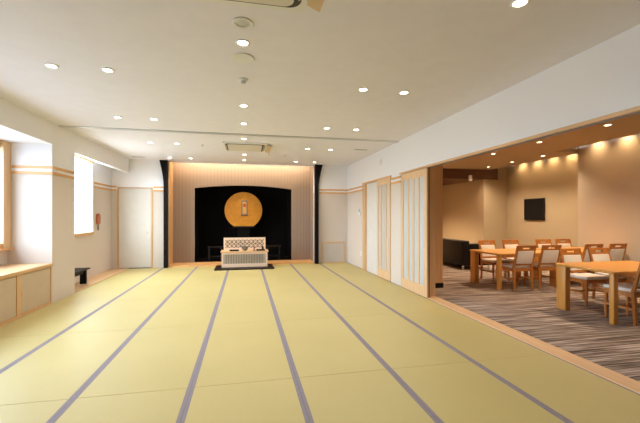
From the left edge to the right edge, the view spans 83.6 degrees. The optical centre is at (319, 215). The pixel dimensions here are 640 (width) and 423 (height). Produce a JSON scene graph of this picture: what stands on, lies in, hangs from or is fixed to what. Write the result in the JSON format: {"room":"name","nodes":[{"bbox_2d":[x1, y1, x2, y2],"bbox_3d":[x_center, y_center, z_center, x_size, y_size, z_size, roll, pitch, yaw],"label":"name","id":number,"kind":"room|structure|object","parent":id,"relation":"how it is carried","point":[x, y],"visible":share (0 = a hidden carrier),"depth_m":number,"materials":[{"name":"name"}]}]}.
{"room":"japanese funeral hall","nodes":[
{"label":"japanese funeral hall","id":0,"kind":"room"},
{"bbox_2d":[0,97,128,302],"bbox_3d":[-4.487,-0.055,3.862,0.800,3.070,12.600,0,0,-12],"label":"wall","id":1,"kind":"structure","parent":0,"point":[42,205],"depth_m":6.14,"materials":[{"name":"paint"}]},
{"bbox_2d":[0,140,10,248],"bbox_3d":[-5.138,-0.345,5.846,0.060,1.750,0.190,0,0,-12],"label":"trim","id":2,"kind":"structure","parent":1,"relation":"attached to","point":[5,149],"depth_m":5.80,"materials":[{"name":"beige wood"}]},
{"bbox_2d":[11,165,52,168],"bbox_3d":[-4.823,-0.822,6.005,0.602,0.048,0.017,0,0,-12],"label":"trim","id":3,"kind":"structure","parent":1,"relation":"attached to","point":[12,166],"depth_m":6.00,"materials":[{"name":"beige wood"}]},
{"bbox_2d":[11,171,52,174],"bbox_3d":[-4.823,-0.726,6.005,0.602,0.048,0.017,0,0,-12],"label":"trim","id":4,"kind":"structure","parent":1,"relation":"attached to","point":[12,172],"depth_m":6.00,"materials":[{"name":"beige wood"}]},
{"bbox_2d":[53,166,74,173],"bbox_3d":[-4.621,-0.822,6.470,0.017,0.048,0.820,0,0,-12],"label":"trim","id":5,"kind":"structure","parent":1,"relation":"attached to","point":[54,168],"depth_m":6.43,"materials":[{"name":"brown wood"}]},
{"bbox_2d":[53,172,74,178],"bbox_3d":[-4.621,-0.726,6.470,0.017,0.048,0.820,0,0,-12],"label":"trim","id":6,"kind":"structure","parent":1,"relation":"attached to","point":[54,173],"depth_m":6.42,"materials":[{"name":"brown wood"}]},
{"bbox_2d":[75,155,93,236],"bbox_3d":[-5.417,-0.450,7.887,0.130,1.820,1.860,0,0,-12],"label":"window","id":7,"kind":"structure","parent":1,"relation":"in","point":[90,162],"depth_m":8.74,"materials":[{"name":"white glass"}]},
{"bbox_2d":[96,214,100,229],"bbox_3d":[-5.589,0.150,9.026,0.060,0.424,0.170,0,0,-12],"label":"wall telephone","id":8,"kind":"object","parent":1,"relation":"attached to","point":[98,216],"visible":1,"depth_m":8.97,"materials":[{"name":"orange paint"}]},
{"bbox_2d":[94,182,111,186],"bbox_3d":[-5.697,-0.822,9.411,0.017,0.048,1.218,0,0,-12],"label":"trim","id":9,"kind":"structure","parent":1,"relation":"attached to","point":[94,182],"depth_m":9.37,"materials":[{"name":"beige wood"}]},
{"bbox_2d":[94,186,111,190],"bbox_3d":[-5.697,-0.726,9.411,0.017,0.048,1.218,0,0,-12],"label":"trim","id":10,"kind":"structure","parent":1,"relation":"attached to","point":[94,186],"depth_m":9.34,"materials":[{"name":"beige wood"}]},
{"bbox_2d":[168,161,172,265],"bbox_3d":[-4.495,-0.223,10.629,0.160,3.315,0.650,0,0,-12],"label":"wall","id":11,"kind":"structure","parent":0,"point":[170,164],"depth_m":10.61,"materials":[{"name":"beige wood"}]},
{"bbox_2d":[195,188,198,260],"bbox_3d":[-4.052,0.158,11.708,0.050,2.555,1.120,0,0,-12],"label":"wall","id":12,"kind":"structure","parent":0,"point":[196,189],"depth_m":11.62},
{"bbox_2d":[112,160,346,267],"bbox_3d":[-2.574,-0.055,10.751,7.070,3.070,0.100,0,0,-12],"label":"wall","id":13,"kind":"structure","parent":0,"point":[142,173],"depth_m":10.29,"materials":[{"name":"paint"}]},
{"bbox_2d":[117,187,152,268],"bbox_3d":[-5.230,0.335,10.138,0.920,2.290,0.090,0,0,-12],"label":"door","id":14,"kind":"structure","parent":13,"relation":"in","point":[134,204],"depth_m":10.12,"materials":[{"name":"wood"}]},
{"bbox_2d":[170,161,312,165],"bbox_3d":[-2.311,-1.725,10.908,4.310,0.310,0.140,0,0,-12],"label":"trim","id":15,"kind":"structure","parent":13,"relation":"attached to","point":[170,161],"depth_m":10.82,"materials":[{"name":"paint"}]},
{"bbox_2d":[319,189,346,190],"bbox_3d":[0.416,-0.822,11.322,0.918,0.048,0.017,0,0,-12],"label":"trim","id":16,"kind":"structure","parent":13,"relation":"attached to","point":[319,189],"depth_m":11.31,"materials":[{"name":"beige wood"}]},
{"bbox_2d":[319,192,346,193],"bbox_3d":[0.416,-0.726,11.322,0.918,0.048,0.017,0,0,-12],"label":"trim","id":17,"kind":"structure","parent":13,"relation":"attached to","point":[319,192],"depth_m":11.31,"materials":[{"name":"beige wood"}]},
{"bbox_2d":[322,241,344,262],"bbox_3d":[0.423,1.145,11.317,0.730,0.670,0.020,0,0,-12],"label":"door","id":18,"kind":"structure","parent":13,"relation":"in","point":[332,252],"depth_m":11.32,"materials":[{"name":"paper"}]},
{"bbox_2d":[168,256,313,266],"bbox_3d":[-2.467,1.478,11.652,4.310,0.105,1.880,0,0,-12],"label":"floor","id":19,"kind":"structure","parent":0,"point":[308,261],"depth_m":11.10,"materials":[{"name":"beige wood"}]},
{"bbox_2d":[208,246,222,260],"bbox_3d":[-3.350,1.200,11.457,0.440,0.450,0.300,0,0,-12],"label":"stand","id":20,"kind":"object","parent":19,"relation":"on","point":[209,247],"visible":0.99,"depth_m":11.36,"materials":[{"name":"black paint"}]},
{"bbox_2d":[225,192,261,237],"bbox_3d":[-2.559,0.314,11.995,1.224,2.223,0.230,0,0,-12],"label":"disc","id":21,"kind":"object","parent":19,"relation":"on","point":[243,224],"visible":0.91,"depth_m":11.92,"materials":[{"name":"gold metal"}]},
{"bbox_2d":[241,199,247,215],"bbox_3d":[-2.511,-0.307,11.915,0.240,0.598,0.036,0,0,-12],"label":"scroll","id":22,"kind":"object","parent":21,"relation":"hanging from","point":[244,203],"visible":1,"depth_m":11.90,"materials":[{"name":"paper"}]},
{"bbox_2d":[267,245,280,259],"bbox_3d":[-1.530,1.200,11.838,0.440,0.450,0.300,0,0,-12],"label":"stand","id":23,"kind":"object","parent":19,"relation":"on","point":[268,246],"visible":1,"depth_m":11.76,"materials":[{"name":"black paint"}]},
{"bbox_2d":[173,162,309,262],"bbox_3d":[-2.421,-0.223,11.437,4.270,3.315,0.080,0,0,-12],"label":"wall","id":24,"kind":"structure","parent":0,"point":[187,177],"depth_m":11.33,"materials":[{"name":"beige wood"}]},
{"bbox_2d":[199,186,287,257],"bbox_3d":[-2.649,0.158,12.548,3.040,2.555,0.050,0,0,-12],"label":"wall","id":25,"kind":"structure","parent":0,"point":[214,226],"depth_m":12.46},
{"bbox_2d":[288,189,290,257],"bbox_3d":[-1.027,0.158,12.342,0.050,2.555,1.120,0,0,-12],"label":"wall","id":26,"kind":"structure","parent":0,"point":[289,190],"depth_m":12.33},
{"bbox_2d":[310,166,312,260],"bbox_3d":[-0.199,-0.223,11.580,0.140,3.315,0.550,0,0,-12],"label":"wall","id":27,"kind":"structure","parent":0,"point":[311,167],"depth_m":11.60,"materials":[{"name":"beige wood"}]},
{"bbox_2d":[0,262,639,422],"bbox_3d":[-1.184,1.499,4.554,6.850,0.062,12.600,0,0,-12],"label":"floor","id":28,"kind":"structure","parent":0,"point":[321,342],"depth_m":3.69,"materials":[{"name":"wicker"}]},
{"bbox_2d":[0,275,18,326],"bbox_3d":[-4.544,1.160,4.652,0.612,0.640,0.910,0,0,-12],"label":"base cabinet","id":29,"kind":"object","parent":28,"relation":"on","point":[9,286],"visible":0.95,"depth_m":4.96,"materials":[{"name":"beige wood"}]},
{"bbox_2d":[19,266,51,317],"bbox_3d":[-4.731,1.160,5.543,0.612,0.640,0.910,0,0,-12],"label":"base cabinet","id":30,"kind":"object","parent":28,"relation":"on","point":[35,287],"visible":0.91,"depth_m":5.55,"materials":[{"name":"beige wood"}]},
{"bbox_2d":[0,263,53,278],"bbox_3d":[-4.203,0.817,2.943,0.670,0.044,6.245,0,0,-12],"label":"countertop","id":31,"kind":"structure","parent":30,"relation":"on","point":[8,270],"depth_m":5.49,"materials":[{"name":"beige wood"}]},
{"bbox_2d":[75,268,89,283],"bbox_3d":[-5.061,1.296,7.333,0.300,0.345,0.930,0,0,-12],"label":"bench","id":32,"kind":"object","parent":28,"relation":"on","point":[82,272],"visible":0.52,"depth_m":7.72,"materials":[{"name":"black paint"}]},
{"bbox_2d":[159,160,167,267],"bbox_3d":[-4.460,-0.055,10.222,0.209,3.070,0.159,0,0,-12],"label":"pillar","id":33,"kind":"structure","parent":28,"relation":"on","point":[164,163],"depth_m":10.16,"materials":[{"name":"black paint"}]},
{"bbox_2d":[214,264,273,270],"bbox_3d":[-2.160,1.462,10.260,1.620,0.034,0.870,0,0,-12],"label":"mat","id":34,"kind":"object","parent":28,"relation":"on","point":[269,266],"visible":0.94,"depth_m":9.94,"materials":[{"name":"black"}]},
{"bbox_2d":[220,237,268,267],"bbox_3d":[-2.176,1.040,10.364,1.330,0.810,0.540,0,0,-12],"label":"altar table","id":35,"kind":"object","parent":34,"relation":"on","point":[249,258],"visible":0.98,"depth_m":10.22,"materials":[{"name":"beige wood"}]},
{"bbox_2d":[241,246,248,250],"bbox_3d":[-2.149,0.931,10.257,0.208,0.125,0.208,0,0,-12],"label":"bowl","id":36,"kind":"object","parent":35,"relation":"on","point":[244,248],"visible":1,"depth_m":10.20,"materials":[{"name":"white ceramic"}]},
{"bbox_2d":[314,164,322,263],"bbox_3d":[-0.044,-0.055,11.147,0.234,3.070,0.159,0,0,-12],"label":"pillar","id":37,"kind":"structure","parent":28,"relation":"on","point":[317,168],"depth_m":11.06,"materials":[{"name":"black paint"}]},
{"bbox_2d":[0,0,639,169],"bbox_3d":[1.509,-1.650,5.159,11.470,0.120,12.680,0,0,-12],"label":"ceiling","id":38,"kind":"structure","parent":0,"point":[172,63],"depth_m":3.86,"materials":[{"name":"paint"}]},
{"bbox_2d":[44,63,58,68],"bbox_3d":[-2.835,-1.583,3.779,0.132,0.011,0.132,0,0,-12],"label":"recessed light","id":39,"kind":"object","parent":38,"relation":"in","point":[49,65],"visible":1,"depth_m":3.77,"materials":[{"name":"beige glass"}]},
{"bbox_2d":[101,67,114,72],"bbox_3d":[-2.307,-1.583,3.890,0.132,0.011,0.132,0,0,-12],"label":"recessed light","id":40,"kind":"object","parent":38,"relation":"in","point":[108,70],"visible":1,"depth_m":3.89,"materials":[{"name":"beige glass"}]},
{"bbox_2d":[58,125,398,142],"bbox_3d":[-1.464,-1.589,6.988,6.400,0.022,0.120,0,0,-12],"label":"trim","id":41,"kind":"structure","parent":38,"relation":"attached to","point":[62,126],"depth_m":6.86,"materials":[{"name":"grey metal"}]},
{"bbox_2d":[232,17,252,28],"bbox_3d":[-0.637,-1.583,2.942,0.176,0.013,0.176,0,0,-12],"label":"recessed light","id":42,"kind":"object","parent":38,"relation":"in","point":[239,22],"visible":1,"depth_m":2.93,"materials":[{"name":"white plastic"}]},
{"bbox_2d":[231,53,253,62],"bbox_3d":[-0.774,-1.584,3.598,0.228,0.010,0.228,0,0,-12],"label":"ceiling speaker","id":43,"kind":"object","parent":38,"relation":"attached to","point":[238,57],"visible":1,"depth_m":3.58,"materials":[{"name":"white plastic"}]},
{"bbox_2d":[235,39,249,46],"bbox_3d":[-0.707,-1.583,3.275,0.132,0.011,0.132,0,0,-12],"label":"recessed light","id":44,"kind":"object","parent":38,"relation":"in","point":[241,42],"visible":1,"depth_m":3.27,"materials":[{"name":"beige glass"}]},
{"bbox_2d":[238,78,247,83],"bbox_3d":[-0.893,-1.565,4.165,0.110,0.049,0.110,0,0,-12],"label":"smoke detector","id":45,"kind":"object","parent":38,"relation":"attached to","point":[242,80],"visible":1,"depth_m":4.14,"materials":[{"name":"white plastic"}]},
{"bbox_2d":[222,141,271,152],"bbox_3d":[-1.668,-1.552,8.192,1.055,0.075,0.940,0,0,-12],"label":"air conditioner","id":46,"kind":"object","parent":38,"relation":"attached to","point":[228,146],"visible":1,"depth_m":8.02,"materials":[{"name":"beige plastic"}]},
{"bbox_2d":[227,144,261,151],"bbox_3d":[-1.714,-1.552,8.182,0.750,0.008,0.790,0,0,-12],"label":"grille","id":47,"kind":"object","parent":46,"relation":"attached to","point":[230,147],"depth_m":8.09,"materials":[{"name":"beige plastic"}]},
{"bbox_2d":[199,0,323,12],"bbox_3d":[-0.444,-1.552,2.206,1.055,0.075,0.940,0,0,-12],"label":"air conditioner","id":48,"kind":"object","parent":38,"relation":"attached to","point":[300,6],"visible":1,"depth_m":2.62,"materials":[{"name":"white plastic"}]},
{"bbox_2d":[234,0,293,5],"bbox_3d":[-0.491,-1.552,2.196,0.750,0.008,0.790,0,0,-12],"label":"grille","id":49,"kind":"object","parent":48,"relation":"attached to","point":[264,2],"depth_m":2.60,"materials":[{"name":"beige plastic"}]},
{"bbox_2d":[358,87,367,91],"bbox_3d":[0.542,-1.583,4.486,0.132,0.011,0.132,0,0,-12],"label":"recessed light","id":50,"kind":"object","parent":38,"relation":"in","point":[363,89],"visible":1,"depth_m":4.49,"materials":[{"name":"beige glass"}]},
{"bbox_2d":[399,91,408,94],"bbox_3d":[1.080,-1.583,4.599,0.132,0.011,0.132,0,0,-12],"label":"recessed light","id":51,"kind":"object","parent":38,"relation":"in","point":[400,92],"visible":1,"depth_m":4.60,"materials":[{"name":"beige glass"}]},
{"bbox_2d":[510,0,529,7],"bbox_3d":[1.486,-1.583,2.661,0.132,0.011,0.132,0,0,-12],"label":"recessed light","id":52,"kind":"object","parent":38,"relation":"in","point":[516,3],"visible":1,"depth_m":2.67,"materials":[{"name":"beige glass"}]},
{"bbox_2d":[435,165,442,282],"bbox_3d":[1.548,-0.105,10.705,0.580,2.970,6.880,0,0,-12],"label":"wall","id":53,"kind":"structure","parent":0,"point":[438,169],"depth_m":7.38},
{"bbox_2d":[435,283,442,287],"bbox_3d":[1.554,1.430,10.701,0.590,0.100,6.890,0,0,-12],"label":"baseboard","id":54,"kind":"structure","parent":53,"relation":"attached to","point":[437,285],"depth_m":7.37,"materials":[{"name":"black paint"}]},
{"bbox_2d":[443,168,497,185],"bbox_3d":[3.647,-1.540,13.270,4.580,0.560,2.720,0,0,-12],"label":"beam","id":55,"kind":"structure","parent":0,"point":[450,176],"depth_m":12.24,"materials":[{"name":"brown wood"}]},
{"bbox_2d":[347,24,639,285],"bbox_3d":[2.207,-0.055,5.316,0.100,3.070,12.700,0,0,-12],"label":"wall","id":56,"kind":"structure","parent":0,"point":[603,79],"depth_m":4.38,"materials":[{"name":"paint"}]},
{"bbox_2d":[363,184,366,270],"bbox_3d":[1.264,0.305,9.792,0.130,2.350,0.250,0,0,-12],"label":"trim","id":57,"kind":"structure","parent":56,"relation":"attached to","point":[364,185],"depth_m":9.66,"materials":[{"name":"beige wood"}]},
{"bbox_2d":[367,181,376,274],"bbox_3d":[1.361,0.299,9.266,0.035,2.338,0.860,0,0,-12],"label":"door","id":58,"kind":"structure","parent":56,"relation":"in","point":[371,187],"depth_m":9.22,"materials":[{"name":"paper"}]},
{"bbox_2d":[362,175,390,183],"bbox_3d":[1.443,-0.890,8.961,0.140,0.040,1.950,0,0,-12],"label":"trim","id":59,"kind":"structure","parent":56,"relation":"attached to","point":[390,175],"depth_m":8.98,"materials":[{"name":"beige wood"}]},
{"bbox_2d":[377,177,390,280],"bbox_3d":[1.501,0.294,8.417,0.034,2.348,0.800,0,0,-12],"label":"door","id":60,"kind":"structure","parent":56,"relation":"in","point":[383,185],"depth_m":8.36,"materials":[{"name":"paper"}]},
{"bbox_2d":[401,168,427,297],"bbox_3d":[1.814,0.302,6.924,0.034,2.332,1.070,0,0,-12],"label":"door","id":61,"kind":"structure","parent":56,"relation":"in","point":[414,184],"depth_m":6.84,"materials":[{"name":"paper"}]},
{"bbox_2d":[428,168,429,297],"bbox_3d":[1.844,0.279,6.976,0.040,2.378,1.100,0,0,-12],"label":"trim","id":62,"kind":"structure","parent":56,"relation":"attached to","point":[428,168],"depth_m":6.44,"materials":[{"name":"brown wood"}]},
{"bbox_2d":[430,167,434,295],"bbox_3d":[1.970,-0.061,6.911,0.150,3.058,0.720,0,0,-12],"label":"trim","id":63,"kind":"structure","parent":56,"relation":"attached to","point":[432,169],"depth_m":6.56,"materials":[{"name":"brown wood"}]},
{"bbox_2d":[399,106,639,174],"bbox_3d":[2.366,-0.891,4.301,0.035,0.038,6.650,0,0,-12],"label":"trim","id":64,"kind":"structure","parent":56,"relation":"attached to","point":[637,108],"depth_m":3.88,"materials":[{"name":"brown wood"}]},
{"bbox_2d":[443,147,577,257],"bbox_3d":[3.974,-0.230,11.560,5.680,3.420,6.400,0,0,-12],"label":"wall","id":65,"kind":"structure","parent":0,"point":[485,209],"depth_m":12.01,"materials":[{"name":"paint"}]},
{"bbox_2d":[347,262,639,394],"bbox_3d":[2.266,1.499,5.328,0.220,0.062,12.700,0,0,-12],"label":"trim","id":66,"kind":"structure","parent":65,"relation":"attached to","point":[631,384],"depth_m":3.91,"materials":[{"name":"beige wood"}]},
{"bbox_2d":[524,198,544,219],"bbox_3d":[6.754,-0.210,11.285,0.052,0.680,0.800,0,0,-12],"label":"wall screen","id":67,"kind":"object","parent":65,"relation":"attached to","point":[534,209],"visible":1,"depth_m":11.24,"materials":[{"name":"black paint"}]},
{"bbox_2d":[435,258,639,381],"bbox_3d":[4.848,1.505,7.146,5.580,0.050,15.200,0,0,-12],"label":"floor","id":68,"kind":"structure","parent":0,"point":[583,331],"depth_m":5.38,"materials":[{"name":"carpet"}]},
{"bbox_2d":[443,238,489,269],"bbox_3d":[4.120,1.080,10.768,0.920,0.800,1.950,0,0,-12],"label":"leather sofa","id":69,"kind":"object","parent":68,"relation":"on","point":[455,251],"visible":0.56,"depth_m":9.90,"materials":[{"name":"leather"}]},
{"bbox_2d":[478,240,509,281],"bbox_3d":[4.047,1.029,8.336,0.446,0.901,0.541,0,0,-12],"label":"dining chair","id":70,"kind":"object","parent":68,"relation":"on","point":[489,259],"visible":0.79,"depth_m":8.44,"materials":[{"name":"brown wood"}]},
{"bbox_2d":[481,245,495,255],"bbox_3d":[4.006,0.823,8.529,0.370,0.263,0.103,0,0,-12],"label":"cushion","id":71,"kind":"object","parent":70,"relation":"on","point":[482,246],"depth_m":8.51,"materials":[{"name":"beige fabric"}]},
{"bbox_2d":[470,248,559,289],"bbox_3d":[4.189,1.117,7.754,1.500,0.725,0.960,0,0,-12],"label":"dining table","id":72,"kind":"object","parent":68,"relation":"on","point":[501,253],"visible":0.67,"depth_m":7.61,"materials":[{"name":"brown wood"}]},
{"bbox_2d":[502,240,534,280],"bbox_3d":[4.683,1.029,8.469,0.446,0.901,0.541,0,0,-12],"label":"dining chair","id":73,"kind":"object","parent":68,"relation":"on","point":[506,245],"visible":0.32,"depth_m":8.65,"materials":[{"name":"beige fabric"}]},
{"bbox_2d":[505,244,517,248],"bbox_3d":[4.643,0.823,8.662,0.370,0.263,0.103,0,0,-12],"label":"cushion","id":74,"kind":"object","parent":73,"relation":"on","point":[507,246],"depth_m":8.66,"materials":[{"name":"beige fabric"}]},
{"bbox_2d":[502,245,536,290],"bbox_3d":[4.026,1.029,7.312,0.446,0.901,0.541,0,0,-12],"label":"dining chair","id":75,"kind":"object","parent":68,"relation":"on","point":[523,258],"visible":0.82,"depth_m":7.12,"materials":[{"name":"brown wood"}]},
{"bbox_2d":[516,251,533,263],"bbox_3d":[4.067,0.823,7.119,0.370,0.263,0.103,0,0,-12],"label":"cushion","id":76,"kind":"object","parent":75,"relation":"on","point":[522,257],"depth_m":7.10,"materials":[{"name":"beige fabric"}]},
{"bbox_2d":[523,245,561,289],"bbox_3d":[4.604,1.029,7.433,0.446,0.901,0.541,0,0,-12],"label":"dining chair","id":77,"kind":"object","parent":68,"relation":"on","point":[548,258],"visible":0.84,"depth_m":7.24,"materials":[{"name":"beige fabric"}]},
{"bbox_2d":[541,250,558,262],"bbox_3d":[4.644,0.823,7.240,0.370,0.263,0.103,0,0,-12],"label":"cushion","id":78,"kind":"object","parent":77,"relation":"on","point":[547,256],"depth_m":7.21,"materials":[{"name":"beige fabric"}]},
{"bbox_2d":[535,239,560,262],"bbox_3d":[5.603,1.029,8.662,0.446,0.901,0.541,0,0,-12],"label":"dining chair","id":79,"kind":"object","parent":68,"relation":"on","point":[539,243],"visible":0.22,"depth_m":8.87,"materials":[{"name":"brown wood"}]},
{"bbox_2d":[555,239,586,272],"bbox_3d":[6.171,1.029,8.780,0.446,0.901,0.541,0,0,-12],"label":"dining chair","id":80,"kind":"object","parent":68,"relation":"on","point":[567,243],"visible":0.25,"depth_m":8.99,"materials":[{"name":"brown wood"}]},
{"bbox_2d":[558,243,570,247],"bbox_3d":[6.130,0.823,8.974,0.370,0.263,0.103,0,0,-12],"label":"cushion","id":81,"kind":"object","parent":80,"relation":"on","point":[563,244],"depth_m":8.98,"materials":[{"name":"beige fabric"}]},
{"bbox_2d":[534,247,620,282],"bbox_3d":[5.794,1.117,8.090,1.500,0.725,0.960,0,0,-12],"label":"dining table","id":82,"kind":"object","parent":68,"relation":"on","point":[536,259],"visible":0.11,"depth_m":8.31,"materials":[{"name":"brown wood"}]},
{"bbox_2d":[559,248,608,305],"bbox_3d":[4.516,1.029,6.145,0.446,0.901,0.541,0,0,-12],"label":"dining chair","id":83,"kind":"object","parent":68,"relation":"on","point":[586,278],"visible":0.77,"depth_m":6.12,"materials":[{"name":"beige fabric"}]},
{"bbox_2d":[563,255,581,269],"bbox_3d":[4.475,0.823,6.338,0.370,0.263,0.103,0,0,-12],"label":"cushion","id":84,"kind":"object","parent":83,"relation":"on","point":[566,258],"depth_m":6.32,"materials":[{"name":"beige fabric"}]},
{"bbox_2d":[579,244,602,286],"bbox_3d":[5.612,1.029,7.644,0.446,0.901,0.541,0,0,-12],"label":"dining chair","id":85,"kind":"object","parent":68,"relation":"on","point":[586,258],"visible":0.23,"depth_m":7.41,"materials":[{"name":"brown wood"}]},
{"bbox_2d":[584,250,600,261],"bbox_3d":[5.652,0.823,7.451,0.370,0.263,0.103,0,0,-12],"label":"cushion","id":86,"kind":"object","parent":85,"relation":"on","point":[586,254],"depth_m":7.41,"materials":[{"name":"beige fabric"}]},
{"bbox_2d":[556,261,639,324],"bbox_3d":[4.600,1.117,5.449,1.500,0.725,0.960,0,0,-12],"label":"dining table","id":87,"kind":"object","parent":68,"relation":"on","point":[615,269],"visible":0.88,"depth_m":5.46,"materials":[{"name":"brown wood"}]},
{"bbox_2d":[587,243,627,282],"bbox_3d":[6.219,1.029,7.772,0.446,0.901,0.541,0,0,-12],"label":"dining chair","id":88,"kind":"object","parent":68,"relation":"on","point":[617,253],"visible":0.29,"depth_m":7.55,"materials":[{"name":"beige fabric"}]},
{"bbox_2d":[610,249,624,260],"bbox_3d":[6.259,0.823,7.578,0.370,0.263,0.103,0,0,-12],"label":"cushion","id":89,"kind":"object","parent":88,"relation":"on","point":[616,254],"depth_m":7.56,"materials":[{"name":"beige fabric"}]},
{"bbox_2d":[588,248,636,303],"bbox_3d":[5.123,1.029,6.272,0.446,0.901,0.541,0,0,-12],"label":"dining chair","id":90,"kind":"object","parent":68,"relation":"on","point":[605,255],"visible":0.34,"depth_m":6.44,"materials":[{"name":"beige fabric"}]},
{"bbox_2d":[592,254,609,261],"bbox_3d":[5.082,0.823,6.466,0.370,0.263,0.103,0,0,-12],"label":"cushion","id":91,"kind":"object","parent":90,"relation":"on","point":[595,257],"depth_m":6.46,"materials":[{"name":"beige fabric"}]},
{"bbox_2d":[603,263,639,325],"bbox_3d":[4.429,1.029,5.047,0.446,0.901,0.541,0,0,-12],"label":"dining chair","id":92,"kind":"object","parent":68,"relation":"on","point":[629,290],"visible":0.98,"depth_m":4.94,"materials":[{"name":"brown wood"}]},
{"bbox_2d":[578,134,639,282],"bbox_3d":[7.452,-0.230,4.545,0.150,3.420,9.040,0,0,-12],"label":"wall","id":93,"kind":"structure","parent":0,"point":[609,170],"depth_m":8.16,"materials":[{"name":"beige paint"}]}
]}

